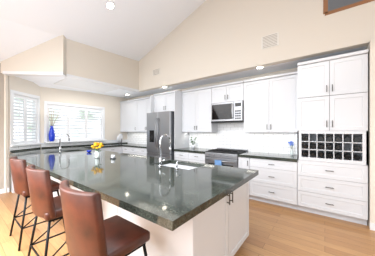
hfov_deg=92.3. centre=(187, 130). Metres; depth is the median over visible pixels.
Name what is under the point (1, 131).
wall
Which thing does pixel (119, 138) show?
decorative plate
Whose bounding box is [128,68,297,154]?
wall
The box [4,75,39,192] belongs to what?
wall
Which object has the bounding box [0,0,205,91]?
ceiling
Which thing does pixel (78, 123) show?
window
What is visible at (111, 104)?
wall
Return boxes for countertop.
[9,147,258,230]
[85,144,120,146]
[121,143,146,148]
[174,147,210,153]
[238,151,297,161]
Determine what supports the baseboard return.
attached to the wall at (370, 47)
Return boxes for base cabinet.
[51,177,78,196]
[95,146,122,152]
[101,161,196,255]
[123,147,134,153]
[135,148,146,155]
[143,181,248,255]
[175,151,205,162]
[239,157,297,209]
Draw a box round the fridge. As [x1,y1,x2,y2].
[147,111,173,158]
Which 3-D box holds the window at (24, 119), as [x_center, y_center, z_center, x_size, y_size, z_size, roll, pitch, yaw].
[-4.168,-0.290,4.576,0.230,1.340,0.825,0,0,0]
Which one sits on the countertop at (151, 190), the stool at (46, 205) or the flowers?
the flowers
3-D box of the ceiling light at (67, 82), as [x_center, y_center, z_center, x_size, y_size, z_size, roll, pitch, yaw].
[-2.845,-1.290,5.184,0.990,0.019,1.400,0,0,37]
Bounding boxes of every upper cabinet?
[120,99,135,130]
[136,97,149,130]
[154,91,179,111]
[180,87,217,130]
[212,80,243,102]
[244,71,297,132]
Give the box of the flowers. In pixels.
[91,142,103,157]
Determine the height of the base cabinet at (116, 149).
0.860 m
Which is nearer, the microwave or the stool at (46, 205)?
the stool at (46, 205)
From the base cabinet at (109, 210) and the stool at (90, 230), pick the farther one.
the base cabinet at (109, 210)
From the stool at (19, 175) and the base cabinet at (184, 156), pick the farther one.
the base cabinet at (184, 156)
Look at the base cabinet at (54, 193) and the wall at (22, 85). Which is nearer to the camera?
the base cabinet at (54, 193)
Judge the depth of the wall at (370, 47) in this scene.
2.55 m
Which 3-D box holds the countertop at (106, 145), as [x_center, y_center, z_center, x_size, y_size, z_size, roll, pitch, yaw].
[-2.749,0.511,6.247,0.646,0.053,1.986,0,0,37]
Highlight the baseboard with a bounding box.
[0,188,8,193]
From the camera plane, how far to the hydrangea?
3.56 m
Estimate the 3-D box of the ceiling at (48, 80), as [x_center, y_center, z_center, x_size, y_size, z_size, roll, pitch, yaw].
[0.429,-1.300,2.873,9.800,0.001,3.510,0,0,37]
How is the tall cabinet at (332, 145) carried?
on the floor
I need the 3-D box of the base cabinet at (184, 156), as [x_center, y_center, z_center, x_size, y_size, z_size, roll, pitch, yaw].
[0.232,0.970,4.824,0.951,0.860,0.636,0,0,37]
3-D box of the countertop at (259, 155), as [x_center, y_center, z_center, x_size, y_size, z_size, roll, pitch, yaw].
[1.673,0.511,3.707,1.064,0.053,0.666,0,0,37]
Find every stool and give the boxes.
[9,156,64,250]
[26,164,68,255]
[59,180,149,255]
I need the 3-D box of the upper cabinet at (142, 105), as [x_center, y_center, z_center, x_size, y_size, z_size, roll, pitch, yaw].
[-1.280,-0.550,6.170,1.085,1.160,0.326,0,0,37]
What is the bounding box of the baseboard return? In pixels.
[370,223,374,230]
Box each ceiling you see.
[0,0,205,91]
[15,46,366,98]
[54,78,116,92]
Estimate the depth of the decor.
5.11 m
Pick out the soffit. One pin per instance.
(61, 56)
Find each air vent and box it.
[153,68,159,75]
[262,32,278,48]
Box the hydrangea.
[288,141,293,155]
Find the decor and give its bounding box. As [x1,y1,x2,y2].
[47,108,58,141]
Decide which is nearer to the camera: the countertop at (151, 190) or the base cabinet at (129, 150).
the countertop at (151, 190)
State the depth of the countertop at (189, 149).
4.72 m
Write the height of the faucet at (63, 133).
0.433 m
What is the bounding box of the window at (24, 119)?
[10,89,40,146]
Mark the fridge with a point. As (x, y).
(159, 124)
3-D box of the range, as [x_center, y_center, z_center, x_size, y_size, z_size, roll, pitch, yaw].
[0.906,0.920,4.250,0.802,0.960,0.721,0,0,37]
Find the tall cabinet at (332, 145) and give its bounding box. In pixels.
[297,49,367,224]
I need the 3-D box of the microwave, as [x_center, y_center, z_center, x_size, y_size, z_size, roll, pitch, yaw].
[0.994,-0.443,4.366,0.798,0.485,0.417,0,0,37]
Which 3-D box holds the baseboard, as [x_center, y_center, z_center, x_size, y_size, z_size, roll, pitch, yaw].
[-5.544,1.350,2.218,0.012,0.100,4.810,0,0,37]
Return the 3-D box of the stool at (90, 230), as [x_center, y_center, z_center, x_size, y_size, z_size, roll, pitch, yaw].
[-0.568,0.868,1.267,0.522,1.056,0.534,0,0,37]
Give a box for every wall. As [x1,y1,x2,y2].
[0,63,8,188]
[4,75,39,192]
[40,87,127,147]
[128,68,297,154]
[139,0,374,91]
[365,39,374,227]
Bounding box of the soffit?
[1,35,140,91]
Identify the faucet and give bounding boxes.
[58,133,69,151]
[158,133,171,166]
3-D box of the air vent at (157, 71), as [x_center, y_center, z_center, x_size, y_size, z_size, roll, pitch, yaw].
[-0.925,-1.740,5.320,0.300,0.170,0.015,0,0,37]
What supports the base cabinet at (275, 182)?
on the floor
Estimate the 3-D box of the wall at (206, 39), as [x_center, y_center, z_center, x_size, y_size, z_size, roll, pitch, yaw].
[1.766,-3.265,3.375,8.281,3.950,0.170,0,0,37]
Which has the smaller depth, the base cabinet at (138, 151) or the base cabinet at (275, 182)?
the base cabinet at (275, 182)
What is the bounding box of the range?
[205,148,247,167]
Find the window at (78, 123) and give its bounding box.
[44,101,106,142]
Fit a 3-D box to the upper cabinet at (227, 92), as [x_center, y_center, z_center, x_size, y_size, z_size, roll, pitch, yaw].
[1.029,-0.910,4.412,0.809,0.440,0.326,0,0,37]
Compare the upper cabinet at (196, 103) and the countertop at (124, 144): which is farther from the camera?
the countertop at (124, 144)
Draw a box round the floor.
[0,191,374,255]
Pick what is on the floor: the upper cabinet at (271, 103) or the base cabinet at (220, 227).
the base cabinet at (220, 227)
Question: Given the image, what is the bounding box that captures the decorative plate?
[117,134,122,143]
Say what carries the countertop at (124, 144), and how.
on the base cabinet at (138, 151)
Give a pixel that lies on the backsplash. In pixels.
(232, 135)
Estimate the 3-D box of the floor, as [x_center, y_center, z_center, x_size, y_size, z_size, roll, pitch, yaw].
[-2.216,1.450,1.877,13.200,0.100,8.700,0,0,37]
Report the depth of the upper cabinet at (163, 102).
5.29 m
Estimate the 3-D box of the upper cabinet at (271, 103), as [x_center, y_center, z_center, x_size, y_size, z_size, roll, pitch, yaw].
[1.777,-0.550,3.842,1.064,1.160,0.326,0,0,37]
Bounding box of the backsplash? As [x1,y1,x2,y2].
[127,123,296,154]
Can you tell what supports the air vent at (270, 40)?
in the wall at (206, 39)
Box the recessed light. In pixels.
[105,2,114,9]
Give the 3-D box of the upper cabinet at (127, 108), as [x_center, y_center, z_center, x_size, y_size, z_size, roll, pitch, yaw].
[-2.105,-0.550,6.799,0.991,1.160,0.326,0,0,37]
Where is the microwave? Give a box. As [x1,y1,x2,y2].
[211,100,243,122]
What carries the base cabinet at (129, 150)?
on the floor

